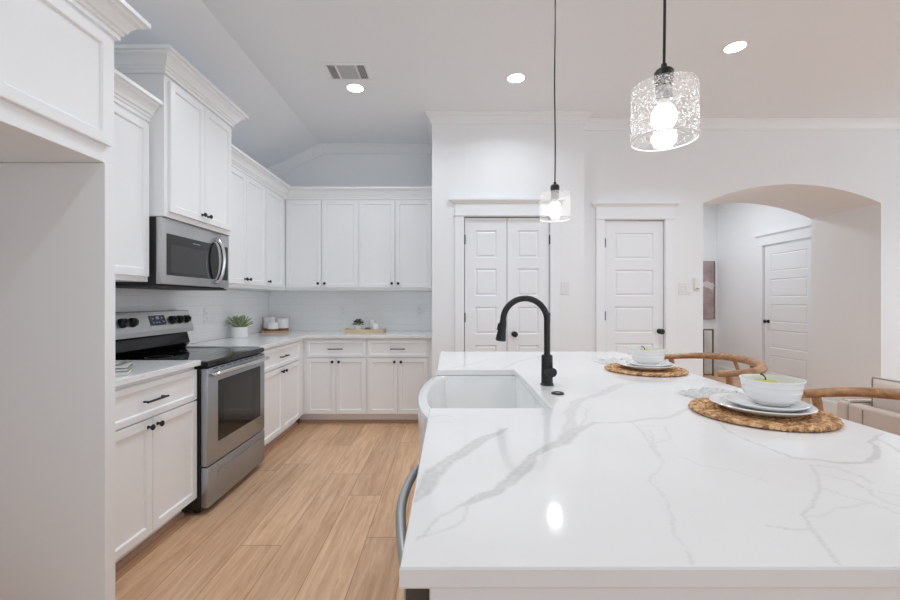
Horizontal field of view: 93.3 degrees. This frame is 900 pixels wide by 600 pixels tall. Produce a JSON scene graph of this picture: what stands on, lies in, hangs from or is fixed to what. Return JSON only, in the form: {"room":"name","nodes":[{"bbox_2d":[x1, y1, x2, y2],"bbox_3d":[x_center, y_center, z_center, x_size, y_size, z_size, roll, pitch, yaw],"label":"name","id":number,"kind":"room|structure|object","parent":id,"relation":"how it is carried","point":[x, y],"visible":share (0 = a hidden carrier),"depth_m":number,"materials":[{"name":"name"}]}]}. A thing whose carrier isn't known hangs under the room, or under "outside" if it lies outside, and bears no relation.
{"room":"kitchen","nodes":[
{"label":"kitchen","id":0,"kind":"room"},
{"bbox_2d":[231,326,247,337],"bbox_3d":[-1.990,0.294,4.020,0.144,0.102,0.144,0,0,0],"label":"pot","id":1,"kind":"object","parent":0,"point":[236,331],"depth_m":3.96,"materials":[{"name":"ceramic"}]},
{"bbox_2d":[277,154,464,351],"bbox_3d":[-0.510,-0.270,4.980,3.400,3.060,0.100,0,0,0],"label":"wall","id":2,"kind":"structure","parent":0,"point":[325,170],"depth_m":4.93,"materials":[{"name":"white paint"}]},
{"bbox_2d":[286,187,358,290],"bbox_3d":[-1.388,-0.667,4.725,0.794,1.106,0.390,0,0,0],"label":"upper cabinet","id":3,"kind":"object","parent":2,"relation":"attached to","point":[322,223],"visible":1,"depth_m":4.61,"materials":[{"name":"white paint"}]},
{"bbox_2d":[340,306,345,315],"bbox_3d":[-1.240,0.115,4.916,0.072,0.116,0.009,0,0,0],"label":"outlet","id":4,"kind":"object","parent":2,"relation":"attached to","point":[342,308],"visible":1,"depth_m":4.92,"materials":[{"name":"plastic"}]},
{"bbox_2d":[267,143,431,175],"bbox_3d":[-1.141,-1.607,4.888,1.937,0.386,0.085,0,0,0],"label":"trim","id":5,"kind":"structure","parent":2,"relation":"attached to","point":[318,149],"depth_m":4.89,"materials":[{"name":"white paint"}]},
{"bbox_2d":[269,291,431,330],"bbox_3d":[-1.137,0.116,4.925,1.926,0.460,0.008,0,0,0],"label":"backsplash","id":6,"kind":"structure","parent":2,"relation":"attached to","point":[305,310],"depth_m":4.92,"materials":[{"name":"tile"}]},
{"bbox_2d":[357,187,431,290],"bbox_3d":[-0.583,-0.667,4.725,0.815,1.106,0.390,0,0,0],"label":"upper cabinet","id":7,"kind":"object","parent":2,"relation":"attached to","point":[395,223],"visible":0.94,"depth_m":4.61,"materials":[{"name":"white paint"}]},
{"bbox_2d":[416,306,421,315],"bbox_3d":[-0.355,0.115,4.916,0.072,0.116,0.009,0,0,0],"label":"outlet","id":8,"kind":"object","parent":2,"relation":"attached to","point":[418,308],"visible":1,"depth_m":4.92,"materials":[{"name":"plastic"}]},
{"bbox_2d":[115,373,836,599],"bbox_3d":[2.445,1.300,0.250,9.310,0.080,14.700,0,0,0],"label":"floor","id":9,"kind":"structure","parent":0,"point":[315,519],"depth_m":2.34,"materials":[{"name":"brown wood"}]},
{"bbox_2d":[0,0,150,599],"bbox_3d":[-1.702,0.022,1.280,0.775,2.475,1.180,0,0,0],"label":"tall cabinet","id":10,"kind":"object","parent":9,"relation":"on","point":[57,169],"visible":1,"depth_m":1.73,"materials":[{"name":"white paint"}]},
{"bbox_2d":[115,367,196,572],"bbox_3d":[-1.768,0.819,2.135,0.654,0.883,0.700,0,0,0],"label":"base cabinet","id":11,"kind":"object","parent":9,"relation":"on","point":[156,417],"visible":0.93,"depth_m":2.11,"materials":[{"name":"white paint"}]},
{"bbox_2d":[115,360,200,386],"bbox_3d":[-1.779,0.361,2.135,0.642,0.030,0.704,0,0,0],"label":"countertop","id":12,"kind":"structure","parent":11,"relation":"on","point":[142,369],"depth_m":2.21,"materials":[{"name":"stone"}]},
{"bbox_2d":[115,369,132,376],"bbox_3d":[-1.623,0.336,1.977,0.220,0.020,0.150,0,0,-29],"label":"book","id":13,"kind":"object","parent":12,"relation":"on","point":[126,373],"visible":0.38,"depth_m":1.96,"materials":[{"name":"paper"}]},
{"bbox_2d":[115,364,133,371],"bbox_3d":[-1.619,0.318,1.977,0.220,0.014,0.150,0,0,-29],"label":"book","id":14,"kind":"object","parent":13,"relation":"on","point":[131,366],"visible":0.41,"depth_m":1.96,"materials":[{"name":"paper"}]},
{"bbox_2d":[115,361,131,368],"bbox_3d":[-1.625,0.303,1.977,0.220,0.016,0.150,0,0,-29],"label":"book","id":15,"kind":"object","parent":14,"relation":"on","point":[121,364],"visible":0.37,"depth_m":1.98,"materials":[{"name":"paper"}]},
{"bbox_2d":[115,310,269,512],"bbox_3d":[-1.726,0.664,2.874,0.738,1.192,0.772,0,0,0],"label":"range","id":16,"kind":"object","parent":9,"relation":"on","point":[230,380],"visible":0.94,"depth_m":2.76,"materials":[{"name":"silver metal"}]},
{"bbox_2d":[118,347,263,367],"bbox_3d":[-1.721,0.373,2.874,0.598,0.036,0.772,0,0,0],"label":"cooktop","id":17,"kind":"object","parent":16,"relation":"in","point":[210,357],"depth_m":2.82,"materials":[{"name":"black glass"}]},
{"bbox_2d":[262,339,302,451],"bbox_3d":[-1.768,0.819,3.800,0.654,0.883,1.072,0,0,0],"label":"base cabinet","id":18,"kind":"object","parent":9,"relation":"on","point":[283,372],"visible":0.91,"depth_m":3.75,"materials":[{"name":"white paint"}]},
{"bbox_2d":[185,331,431,348],"bbox_3d":[-1.139,0.361,4.091,1.923,0.030,1.658,0,0,0],"label":"countertop","id":19,"kind":"structure","parent":18,"relation":"on","point":[265,340],"depth_m":4.26,"materials":[{"name":"stone"}]},
{"bbox_2d":[226,314,253,337],"bbox_3d":[-1.992,0.236,4.022,0.234,0.219,0.241,0,0,-37],"label":"potted succulent","id":20,"kind":"object","parent":19,"relation":"on","point":[239,329],"visible":0.99,"depth_m":3.97,"materials":[{"name":"green plant"}]},
{"bbox_2d":[260,330,289,332],"bbox_3d":[-1.952,0.338,4.745,0.304,0.016,0.304,0,0,0],"label":"serving board","id":21,"kind":"object","parent":19,"relation":"on","point":[262,331],"visible":0.8,"depth_m":4.62,"materials":[{"name":"brown wood"}]},
{"bbox_2d":[263,317,275,330],"bbox_3d":[-2.022,0.254,4.765,0.131,0.150,0.131,0,0,0],"label":"canister","id":22,"kind":"object","parent":21,"relation":"on","point":[265,319],"visible":0.68,"depth_m":4.71,"materials":[{"name":"ceramic"}]},
{"bbox_2d":[267,322,278,330],"bbox_3d":[-1.940,0.280,4.659,0.118,0.098,0.118,0,0,0],"label":"canister","id":23,"kind":"object","parent":21,"relation":"on","point":[271,326],"visible":1,"depth_m":4.61,"materials":[{"name":"ceramic"}]},
{"bbox_2d":[277,318,288,330],"bbox_3d":[-1.880,0.263,4.775,0.131,0.132,0.131,0,0,0],"label":"canister","id":24,"kind":"object","parent":21,"relation":"on","point":[283,322],"visible":0.83,"depth_m":4.72,"materials":[{"name":"ceramic"}]},
{"bbox_2d":[344,328,385,332],"bbox_3d":[-0.935,0.323,4.700,0.430,0.045,0.180,0,0,0],"label":"tray","id":25,"kind":"object","parent":19,"relation":"on","point":[346,330],"visible":1,"depth_m":4.61,"materials":[{"name":"brown wood"}]},
{"bbox_2d":[351,319,363,328],"bbox_3d":[-1.015,0.265,4.683,0.142,0.139,0.122,0,0,0],"label":"potted plant","id":26,"kind":"object","parent":25,"relation":"on","point":[356,321],"visible":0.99,"depth_m":4.66,"materials":[{"name":"green plant"}]},
{"bbox_2d":[369,320,374,328],"bbox_3d":[-0.867,0.272,4.748,0.064,0.125,0.080,0,0,-17],"label":"mug","id":27,"kind":"object","parent":25,"relation":"on","point":[371,321],"visible":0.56,"depth_m":4.71,"materials":[{"name":"white ceramic"}]},
{"bbox_2d":[372,323,381,328],"bbox_3d":[-0.809,0.291,4.665,0.105,0.088,0.086,0,0,32],"label":"mug","id":28,"kind":"object","parent":25,"relation":"on","point":[374,325],"visible":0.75,"depth_m":4.64,"materials":[{"name":"white ceramic"}]},
{"bbox_2d":[299,338,367,422],"bbox_3d":[-1.204,0.819,4.603,0.711,0.883,0.634,0,0,0],"label":"base cabinet","id":29,"kind":"object","parent":9,"relation":"on","point":[334,369],"visible":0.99,"depth_m":4.33,"materials":[{"name":"white paint"}]},
{"bbox_2d":[367,338,431,422],"bbox_3d":[-0.514,0.819,4.603,0.668,0.883,0.634,0,0,0],"label":"base cabinet","id":30,"kind":"object","parent":9,"relation":"on","point":[398,369],"visible":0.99,"depth_m":4.33,"materials":[{"name":"white paint"}]},
{"bbox_2d":[430,589,899,599],"bbox_3d":[0.408,0.819,1.720,0.984,0.883,2.280,0,0,0],"label":"kitchen island","id":31,"kind":"object","parent":9,"relation":"on","point":[435,594],"visible":0.02,"depth_m":0.58,"materials":[{"name":"white paint"}]},
{"bbox_2d":[396,463,429,599],"bbox_3d":[0.217,0.774,0.916,0.665,0.772,0.623,0,0,0],"label":"dishwasher","id":32,"kind":"object","parent":31,"relation":"in","point":[409,594],"visible":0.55,"depth_m":0.82,"materials":[{"name":"silver metal"}]},
{"bbox_2d":[399,352,899,588],"bbox_3d":[0.546,0.361,1.732,1.224,0.030,2.359,0,0,0],"label":"island countertop","id":33,"kind":"structure","parent":31,"relation":"on","point":[616,482],"depth_m":0.77,"materials":[{"name":"stone"}]},
{"bbox_2d":[418,375,543,462],"bbox_3d":[0.122,0.503,1.763,0.500,0.250,0.834,0,0,0],"label":"sink","id":34,"kind":"object","parent":33,"relation":"in","point":[441,391],"visible":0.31,"depth_m":2.14,"materials":[{"name":"white ceramic"}]},
{"bbox_2d":[496,295,556,385],"bbox_3d":[0.309,0.161,1.740,0.243,0.368,0.076,0,0,0],"label":"faucet","id":35,"kind":"object","parent":33,"relation":"on","point":[548,372],"visible":1,"depth_m":1.74,"materials":[{"name":"black metal"}]},
{"bbox_2d":[551,391,563,394],"bbox_3d":[0.401,0.343,1.583,0.047,0.006,0.047,0,0,0],"label":"switch","id":36,"kind":"object","parent":33,"relation":"on","point":[553,392],"visible":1,"depth_m":1.57,"materials":[{"name":"metal"}]},
{"bbox_2d":[593,357,628,363],"bbox_3d":[0.930,0.332,2.400,0.210,0.021,0.125,0,0,-14],"label":"napkin","id":37,"kind":"object","parent":33,"relation":"on","point":[611,360],"visible":0.78,"depth_m":2.38,"materials":[{"name":"fabric"}]},
{"bbox_2d":[604,363,688,376],"bbox_3d":[0.967,0.339,2.110,0.378,0.014,0.378,0,0,39],"label":"placemat","id":38,"kind":"object","parent":33,"relation":"on","point":[675,371],"visible":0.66,"depth_m":2.01,"materials":[{"name":"brown wicker"}]},
{"bbox_2d":[616,359,675,369],"bbox_3d":[0.966,0.319,2.104,0.268,0.022,0.268,0,0,0],"label":"dinner plate","id":39,"kind":"object","parent":38,"relation":"on","point":[624,363],"visible":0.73,"depth_m":2.02,"materials":[{"name":"white ceramic"}]},
{"bbox_2d":[626,359,671,366],"bbox_3d":[0.986,0.312,2.110,0.212,0.020,0.212,0,0,0],"label":"salad plate","id":40,"kind":"object","parent":39,"relation":"on","point":[631,361],"visible":0.64,"depth_m":2.07,"materials":[{"name":"white ceramic"}]},
{"bbox_2d":[630,347,665,364],"bbox_3d":[0.988,0.276,2.122,0.166,0.076,0.166,0,0,0],"label":"bowl","id":41,"kind":"object","parent":40,"relation":"on","point":[653,356],"visible":0.98,"depth_m":2.07,"materials":[{"name":"white ceramic"}]},
{"bbox_2d":[676,387,739,397],"bbox_3d":[0.955,0.333,1.565,0.210,0.020,0.125,0,0,-17],"label":"napkin","id":42,"kind":"object","parent":33,"relation":"on","point":[704,392],"visible":0.9,"depth_m":1.55,"materials":[{"name":"fabric"}]},
{"bbox_2d":[688,397,843,431],"bbox_3d":[0.945,0.339,1.298,0.378,0.014,0.378,0,0,-9],"label":"placemat","id":43,"kind":"object","parent":33,"relation":"on","point":[820,421],"visible":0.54,"depth_m":1.20,"materials":[{"name":"brown wicker"}]},
{"bbox_2d":[709,393,817,417],"bbox_3d":[0.943,0.319,1.292,0.268,0.022,0.268,0,0,0],"label":"dinner plate","id":44,"kind":"object","parent":43,"relation":"on","point":[718,398],"visible":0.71,"depth_m":1.23,"materials":[{"name":"white ceramic"}]},
{"bbox_2d":[724,393,810,411],"bbox_3d":[0.963,0.312,1.298,0.212,0.020,0.212,0,0,0],"label":"salad plate","id":45,"kind":"object","parent":44,"relation":"on","point":[740,399],"visible":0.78,"depth_m":1.27,"materials":[{"name":"white ceramic"}]},
{"bbox_2d":[739,374,806,406],"bbox_3d":[0.991,0.276,1.310,0.166,0.076,0.166,0,0,0],"label":"bowl","id":46,"kind":"object","parent":45,"relation":"on","point":[789,390],"visible":0.98,"depth_m":1.26,"materials":[{"name":"white ceramic"}]},
{"bbox_2d":[754,373,778,382],"bbox_3d":[0.979,0.264,1.318,0.081,0.082,0.081,0,0,-34],"label":"apple","id":47,"kind":"object","parent":46,"relation":"in","point":[765,379],"visible":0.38,"depth_m":1.31,"materials":[{"name":"green food"}]},
{"bbox_2d":[703,326,713,375],"bbox_3d":[3.993,0.853,7.320,0.925,0.815,0.300,0,0,0],"label":"console table","id":48,"kind":"object","parent":9,"relation":"on","point":[704,327],"visible":0.29,"depth_m":7.17,"materials":[{"name":"metal"}]},
{"bbox_2d":[664,353,767,385],"bbox_3d":[1.335,0.771,2.180,0.458,0.979,0.616,0,0,4],"label":"stool","id":49,"kind":"object","parent":9,"relation":"on","point":[757,366],"visible":0.26,"depth_m":2.14,"materials":[{"name":"brown wood"}]},
{"bbox_2d":[802,387,899,410],"bbox_3d":[1.335,0.771,1.200,0.458,0.979,0.616,0,0,4],"label":"stool","id":50,"kind":"object","parent":9,"relation":"on","point":[816,395],"visible":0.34,"depth_m":1.47,"materials":[{"name":"brown wood"}]},
{"bbox_2d":[837,400,899,435],"bbox_3d":[2.948,0.950,1.595,0.904,0.620,2.330,0,0,0],"label":"sofa","id":51,"kind":"object","parent":9,"relation":"on","point":[863,413],"visible":0.23,"depth_m":2.54,"materials":[{"name":"beige fabric"}]},
{"bbox_2d":[842,398,870,401],"bbox_3d":[2.658,0.635,2.720,0.245,0.010,0.068,0,0,0],"label":"throw","id":52,"kind":"object","parent":51,"relation":"on","point":[845,399],"visible":0.59,"depth_m":2.73,"materials":[{"name":"fabric"}]},
{"bbox_2d":[871,377,899,412],"bbox_3d":[2.690,0.640,2.236,0.188,0.335,0.883,0,0,0],"label":"cushion","id":53,"kind":"object","parent":51,"relation":"on","point":[886,404],"visible":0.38,"depth_m":2.55,"materials":[{"name":"fabric"}]},
{"bbox_2d":[114,0,899,168],"bbox_3d":[2.445,-1.675,-1.035,9.310,0.450,12.130,0,0,0],"label":"ceiling","id":54,"kind":"structure","parent":0,"point":[802,58],"depth_m":3.12,"materials":[{"name":"white paint"}]},
{"bbox_2d":[320,63,373,80],"bbox_3d":[-0.800,-1.796,3.335,0.360,0.008,0.260,0,0,0],"label":"ceiling vent","id":55,"kind":"object","parent":54,"relation":"in","point":[339,71],"visible":1,"depth_m":3.33,"materials":[{"name":"white metal"}]},
{"bbox_2d":[345,83,365,92],"bbox_3d":[-0.800,-1.797,3.590,0.176,0.006,0.176,0,0,0],"label":"recessed light","id":56,"kind":"object","parent":54,"relation":"in","point":[351,87],"visible":1,"depth_m":3.59,"materials":[{"name":"white paint"}]},
{"bbox_2d":[505,72,526,83],"bbox_3d":[0.533,-1.797,3.430,0.176,0.006,0.176,0,0,0],"label":"recessed light","id":57,"kind":"object","parent":54,"relation":"in","point":[516,77],"visible":1,"depth_m":3.42,"materials":[{"name":"white paint"}]},
{"bbox_2d":[539,0,570,221],"bbox_3d":[0.595,-1.131,2.410,0.172,1.336,0.172,0,0,0],"label":"pendant light","id":58,"kind":"object","parent":54,"relation":"hanging from","point":[554,208],"visible":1,"depth_m":2.41,"materials":[{"name":"clear glass"}]},
{"bbox_2d":[551,193,558,199],"bbox_3d":[0.595,-0.592,2.410,0.043,0.035,0.043,0,0,0],"label":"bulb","id":59,"kind":"object","parent":58,"relation":"attached to","point":[556,196],"depth_m":2.39,"materials":[{"name":"white glass"}]},
{"bbox_2d":[630,0,699,151],"bbox_3d":[0.588,-1.120,1.168,0.172,1.359,0.172,0,0,0],"label":"pendant light","id":60,"kind":"object","parent":54,"relation":"hanging from","point":[664,116],"visible":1,"depth_m":1.15,"materials":[{"name":"clear glass"}]},
{"bbox_2d":[655,84,672,103],"bbox_3d":[0.588,-0.569,1.168,0.043,0.035,0.043,0,0,0],"label":"socket","id":61,"kind":"object","parent":60,"relation":"attached to","point":[664,89],"depth_m":1.15,"materials":[{"name":"grey metal"}]},
{"bbox_2d":[721,39,749,53],"bbox_3d":[2.020,-1.797,3.010,0.176,0.006,0.176,0,0,0],"label":"recessed light","id":62,"kind":"object","parent":54,"relation":"in","point":[736,46],"visible":1,"depth_m":3.00,"materials":[{"name":"white paint"}]},
{"bbox_2d":[432,124,583,377],"bbox_3d":[0.558,-0.270,4.150,1.463,3.060,0.120,0,0,0],"label":"wall","id":63,"kind":"structure","parent":0,"point":[469,160],"depth_m":4.09,"materials":[{"name":"white paint"}]},
{"bbox_2d":[464,218,506,351],"bbox_3d":[0.342,0.223,4.114,0.412,2.050,0.049,0,0,0],"label":"door","id":64,"kind":"structure","parent":63,"relation":"in","point":[485,239],"depth_m":4.10,"materials":[{"name":"white paint"}]},
{"bbox_2d":[450,198,565,351],"bbox_3d":[0.549,0.138,4.066,1.100,2.244,0.049,0,0,0],"label":"trim","id":65,"kind":"structure","parent":63,"relation":"attached to","point":[463,206],"depth_m":4.07,"materials":[{"name":"white paint"}]},
{"bbox_2d":[507,218,549,351],"bbox_3d":[0.761,0.223,4.085,0.415,2.050,0.105,0,0,0],"label":"door","id":66,"kind":"structure","parent":63,"relation":"in","point":[528,239],"depth_m":4.10,"materials":[{"name":"white paint"}]},
{"bbox_2d":[561,282,568,293],"bbox_3d":[1.108,-0.125,4.085,0.075,0.118,0.009,0,0,0],"label":"light switch","id":67,"kind":"object","parent":63,"relation":"attached to","point":[564,285],"visible":1,"depth_m":4.08,"materials":[{"name":"plastic"}]},
{"bbox_2d":[703,204,716,364],"bbox_3d":[3.370,-0.270,7.550,2.940,3.060,0.100,0,0,0],"label":"wall","id":68,"kind":"structure","parent":0,"point":[709,211],"depth_m":7.50,"materials":[{"name":"white paint"}]},
{"bbox_2d":[703,261,714,318],"bbox_3d":[4.320,-0.190,7.479,0.670,1.020,0.041,0,0,0],"label":"painting","id":69,"kind":"object","parent":68,"relation":"attached to","point":[708,266],"visible":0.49,"depth_m":7.46,"materials":[{"name":"fabric"}]},
{"bbox_2d":[704,365,738,377],"bbox_3d":[3.360,1.195,7.000,2.720,0.130,1.000,0,0,0],"label":"baseboard","id":70,"kind":"structure","parent":68,"relation":"attached to","point":[707,368],"depth_m":7.48,"materials":[{"name":"white paint"}]},
{"bbox_2d":[584,131,899,401],"bbox_3d":[4.195,-0.270,4.660,5.810,3.060,0.820,0,0,0],"label":"wall","id":71,"kind":"structure","parent":0,"point":[847,183],"depth_m":4.25,"materials":[{"name":"white paint"}]},
{"bbox_2d":[605,221,664,354],"bbox_3d":[1.841,0.223,4.245,0.591,2.050,0.105,0,0,0],"label":"door","id":72,"kind":"structure","parent":71,"relation":"in","point":[633,249],"depth_m":4.26,"materials":[{"name":"white paint"}]},
{"bbox_2d":[591,201,680,361],"bbox_3d":[1.845,0.138,4.226,0.872,2.244,0.049,0,0,0],"label":"trim","id":73,"kind":"structure","parent":71,"relation":"attached to","point":[604,209],"depth_m":4.23,"materials":[{"name":"white paint"}]},
{"bbox_2d":[425,111,899,146],"bbox_3d":[3.381,-1.752,4.478,7.237,0.095,0.904,0,0,0],"label":"trim","id":74,"kind":"structure","parent":71,"relation":"attached to","point":[432,117],"depth_m":4.20,"materials":[{"name":"white paint"}]},
{"bbox_2d":[679,283,690,293],"bbox_3d":[2.345,-0.125,4.245,0.118,0.118,0.009,0,0,0],"label":"light switch","id":75,"kind":"object","parent":71,"relation":"attached to","point":[684,288],"visible":1,"depth_m":4.24,"materials":[{"name":"plastic"}]},
{"bbox_2d":[693,278,699,289],"bbox_3d":[2.462,-0.172,4.238,0.062,0.125,0.022,0,0,0],"label":"thermostat","id":76,"kind":"object","parent":71,"relation":"attached to","point":[696,281],"visible":1,"depth_m":4.23,"materials":[{"name":"plastic"}]},
{"bbox_2d":[810,398,836,413],"bbox_3d":[5.647,1.195,4.652,2.706,0.130,0.836,0,0,0],"label":"baseboard","id":77,"kind":"structure","parent":71,"relation":"attached to","point":[829,406],"depth_m":4.81,"materials":[{"name":"white paint"}]},
{"bbox_2d":[717,203,810,373],"bbox_3d":[4.780,-0.270,6.285,0.120,3.060,2.430,0,0,0],"label":"wall","id":78,"kind":"structure","parent":0,"point":[738,224],"depth_m":6.88,"materials":[{"name":"white paint"}]},
{"bbox_2d":[754,224,810,361],"bbox_3d":[4.696,0.129,5.950,0.049,2.262,1.176,0,0,0],"label":"trim","id":79,"kind":"structure","parent":78,"relation":"attached to","point":[804,231],"depth_m":6.40,"materials":[{"name":"white paint"}]},
{"bbox_2d":[763,239,810,389],"bbox_3d":[4.715,0.216,5.950,0.105,2.064,0.880,0,0,0],"label":"door","id":80,"kind":"structure","parent":78,"relation":"in","point":[787,321],"depth_m":5.96,"materials":[{"name":"white paint"}]},
{"bbox_3d":[-2.160,-0.130,-1.035,0.100,2.780,12.130,0,0,0],"label":"wall","id":81,"kind":"structure","parent":0,"visible":0},
{"bbox_2d":[114,68,162,281],"bbox_3d":[-1.873,-0.638,2.136,0.390,1.052,0.702,0,0,0],"label":"upper cabinet","id":82,"kind":"object","parent":81,"relation":"attached to","point":[134,106],"visible":0.08,"depth_m":2.34,"materials":[{"name":"white paint"}]},
{"bbox_2d":[114,44,247,235],"bbox_3d":[-1.843,-0.974,2.871,0.515,0.952,0.942,0,0,0],"label":"upper cabinet","id":83,"kind":"object","parent":81,"relation":"attached to","point":[190,143],"visible":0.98,"depth_m":2.66,"materials":[{"name":"white paint"}]},
{"bbox_2d":[115,216,228,290],"bbox_3d":[-1.840,-0.288,2.871,0.450,0.417,0.758,0,0,0],"label":"microwave","id":84,"kind":"object","parent":83,"relation":"attached to","point":[182,256],"visible":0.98,"depth_m":2.71,"materials":[{"name":"silver metal"}]},
{"bbox_2d":[115,288,268,343],"bbox_3d":[-2.105,0.117,3.353,0.008,0.456,3.135,0,0,0],"label":"backsplash","id":85,"kind":"structure","parent":81,"relation":"attached to","point":[221,305],"depth_m":3.65,"materials":[{"name":"tile"}]},
{"bbox_2d":[204,309,208,322],"bbox_3d":[-2.096,0.125,3.660,0.009,0.118,0.075,0,0,0],"label":"outlet","id":86,"kind":"object","parent":81,"relation":"attached to","point":[206,311],"visible":1,"depth_m":3.65,"materials":[{"name":"plastic"}]},
{"bbox_2d":[224,144,272,288],"bbox_3d":[-1.890,-0.667,3.667,0.390,1.106,0.823,0,0,0],"label":"upper cabinet","id":87,"kind":"object","parent":81,"relation":"attached to","point":[247,240],"visible":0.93,"depth_m":3.69,"materials":[{"name":"white paint"}]},
{"bbox_2d":[240,174,290,290],"bbox_3d":[-1.890,-0.667,4.501,0.390,1.106,0.840,0,0,0],"label":"upper cabinet","id":88,"kind":"object","parent":81,"relation":"attached to","point":[277,190],"visible":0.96,"depth_m":4.32,"materials":[{"name":"white paint"}]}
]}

